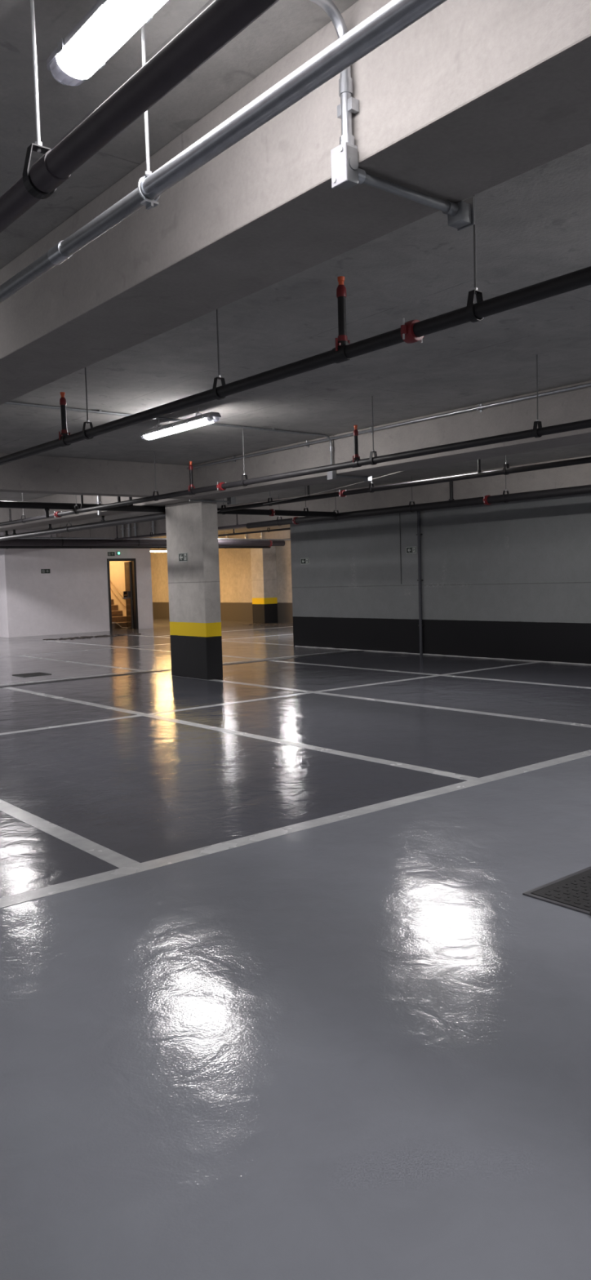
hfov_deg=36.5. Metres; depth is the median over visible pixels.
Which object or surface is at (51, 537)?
conduit
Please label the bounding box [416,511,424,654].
conduit
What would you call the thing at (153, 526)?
vertical conduit
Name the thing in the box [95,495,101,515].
vertical conduit
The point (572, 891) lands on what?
manhole cover
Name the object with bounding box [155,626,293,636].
parking line
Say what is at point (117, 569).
wall
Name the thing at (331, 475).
pipe
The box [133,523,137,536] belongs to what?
vertical conduit
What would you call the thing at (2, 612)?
wall
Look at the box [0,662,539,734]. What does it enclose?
parking line
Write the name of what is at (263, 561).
concrete column
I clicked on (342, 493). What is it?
pipe
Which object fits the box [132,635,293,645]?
parking line
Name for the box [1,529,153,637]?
wall
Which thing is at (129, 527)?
vertical conduit
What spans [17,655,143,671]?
parking line
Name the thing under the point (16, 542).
pipe
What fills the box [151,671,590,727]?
parking line
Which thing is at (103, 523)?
pipe
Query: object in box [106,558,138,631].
door
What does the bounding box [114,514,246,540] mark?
pipe
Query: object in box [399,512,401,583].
cable
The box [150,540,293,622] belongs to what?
wall
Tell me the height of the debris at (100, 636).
0.033 m
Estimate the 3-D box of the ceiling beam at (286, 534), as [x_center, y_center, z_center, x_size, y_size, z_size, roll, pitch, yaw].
[-0.894,-3.360,28.863,0.550,0.340,18.000,-5,5,-39]
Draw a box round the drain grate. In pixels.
[12,671,50,676]
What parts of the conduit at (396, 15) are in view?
rod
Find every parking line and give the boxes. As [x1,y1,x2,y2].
[0,649,352,685]
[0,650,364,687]
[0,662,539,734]
[0,749,590,908]
[0,799,139,868]
[2,633,293,657]
[2,687,476,780]
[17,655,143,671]
[43,640,124,647]
[122,647,259,659]
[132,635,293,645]
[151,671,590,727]
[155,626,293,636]
[269,660,590,688]
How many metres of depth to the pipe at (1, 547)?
23.29 m
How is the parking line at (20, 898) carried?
on the floor
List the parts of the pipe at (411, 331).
rod, rod, rod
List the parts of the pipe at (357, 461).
rod, rod, rod, rod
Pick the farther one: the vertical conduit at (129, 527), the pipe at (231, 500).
the vertical conduit at (129, 527)
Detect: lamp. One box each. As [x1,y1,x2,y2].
[46,0,168,86]
[140,407,221,439]
[150,548,167,551]
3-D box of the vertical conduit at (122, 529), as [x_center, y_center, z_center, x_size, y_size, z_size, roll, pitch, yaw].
[-4.346,-2.795,22.570,0.060,0.430,0.104,-5,5,-39]
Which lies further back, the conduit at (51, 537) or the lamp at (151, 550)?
the lamp at (151, 550)
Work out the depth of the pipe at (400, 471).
11.15 m
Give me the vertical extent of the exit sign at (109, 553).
0.120 m
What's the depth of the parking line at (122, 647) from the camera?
18.34 m
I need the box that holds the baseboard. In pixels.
[294,645,590,665]
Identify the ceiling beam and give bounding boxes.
[0,0,590,404]
[0,380,590,532]
[0,453,191,498]
[56,455,590,539]
[151,527,290,549]
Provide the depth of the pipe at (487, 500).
13.79 m
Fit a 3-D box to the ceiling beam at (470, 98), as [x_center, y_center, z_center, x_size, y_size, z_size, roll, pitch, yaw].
[-4.587,-1.827,8.642,0.440,0.430,29.300,-5,5,-39]
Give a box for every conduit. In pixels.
[0,0,447,302]
[4,533,290,540]
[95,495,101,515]
[120,524,124,537]
[126,524,131,537]
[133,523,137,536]
[151,520,155,533]
[309,0,475,231]
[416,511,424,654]
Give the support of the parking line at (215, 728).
on the floor
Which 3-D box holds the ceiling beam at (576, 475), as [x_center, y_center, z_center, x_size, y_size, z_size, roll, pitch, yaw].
[2.688,-2.442,14.572,0.650,0.430,29.300,-5,5,-39]
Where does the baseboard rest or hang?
attached to the wall at (511, 580)
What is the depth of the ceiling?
5.35 m
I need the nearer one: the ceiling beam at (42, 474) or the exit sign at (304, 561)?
the ceiling beam at (42, 474)
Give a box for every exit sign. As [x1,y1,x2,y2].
[40,568,50,573]
[107,551,115,555]
[178,552,187,561]
[300,558,308,564]
[406,546,416,553]
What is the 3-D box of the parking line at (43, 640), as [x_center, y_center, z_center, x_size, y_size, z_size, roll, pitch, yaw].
[-5.148,0.085,21.473,0.106,0.001,4.280,-5,5,-39]
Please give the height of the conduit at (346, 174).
0.490 m
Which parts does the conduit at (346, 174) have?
box lid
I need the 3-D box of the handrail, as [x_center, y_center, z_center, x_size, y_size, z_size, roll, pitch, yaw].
[-6.320,-2.168,29.666,0.094,2.189,3.193,-5,5,-39]
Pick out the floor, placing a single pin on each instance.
(356, 1047)
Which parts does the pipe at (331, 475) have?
box lid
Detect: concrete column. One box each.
[164,499,222,679]
[250,546,277,622]
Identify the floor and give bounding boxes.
[0,618,590,1279]
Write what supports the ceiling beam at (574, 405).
attached to the ceiling
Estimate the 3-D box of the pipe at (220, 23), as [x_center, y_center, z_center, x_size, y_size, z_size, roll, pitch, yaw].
[-1.756,-1.506,3.667,0.084,0.554,12.000,-5,5,-39]
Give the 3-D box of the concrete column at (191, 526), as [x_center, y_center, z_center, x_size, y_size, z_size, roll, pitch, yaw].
[-1.489,-0.728,13.116,0.270,2.550,0.980,-5,5,-39]
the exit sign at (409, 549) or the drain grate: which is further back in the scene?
the exit sign at (409, 549)
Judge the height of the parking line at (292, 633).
0.002 m
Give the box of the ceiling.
[0,0,590,537]
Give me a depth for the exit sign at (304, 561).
18.23 m
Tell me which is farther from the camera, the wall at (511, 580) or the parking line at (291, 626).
the parking line at (291, 626)
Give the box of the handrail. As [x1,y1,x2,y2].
[110,580,125,607]
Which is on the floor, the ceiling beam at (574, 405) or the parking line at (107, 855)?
the parking line at (107, 855)
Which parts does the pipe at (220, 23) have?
rod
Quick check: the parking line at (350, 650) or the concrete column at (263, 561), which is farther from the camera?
the concrete column at (263, 561)
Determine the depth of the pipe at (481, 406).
8.95 m
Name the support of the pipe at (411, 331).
hanging from the ceiling
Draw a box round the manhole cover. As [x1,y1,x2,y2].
[522,866,590,915]
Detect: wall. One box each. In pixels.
[0,532,6,637]
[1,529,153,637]
[109,560,133,616]
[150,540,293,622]
[289,493,590,664]
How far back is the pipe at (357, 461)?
8.06 m
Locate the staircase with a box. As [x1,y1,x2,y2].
[111,599,126,628]
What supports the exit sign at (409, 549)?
attached to the wall at (511, 580)
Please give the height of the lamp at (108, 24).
0.202 m
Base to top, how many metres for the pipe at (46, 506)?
0.642 m
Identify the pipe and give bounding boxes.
[0,0,279,232]
[0,195,590,465]
[0,354,590,526]
[0,490,336,517]
[0,512,165,541]
[0,529,271,548]
[0,533,284,546]
[4,401,372,481]
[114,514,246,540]
[164,526,290,542]
[186,382,590,469]
[189,497,235,505]
[219,455,590,511]
[245,462,590,528]
[262,471,402,504]
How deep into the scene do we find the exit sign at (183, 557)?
13.01 m
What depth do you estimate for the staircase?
28.65 m
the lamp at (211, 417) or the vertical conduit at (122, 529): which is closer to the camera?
the lamp at (211, 417)
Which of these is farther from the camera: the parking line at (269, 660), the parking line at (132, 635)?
the parking line at (132, 635)
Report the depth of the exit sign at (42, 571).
25.51 m

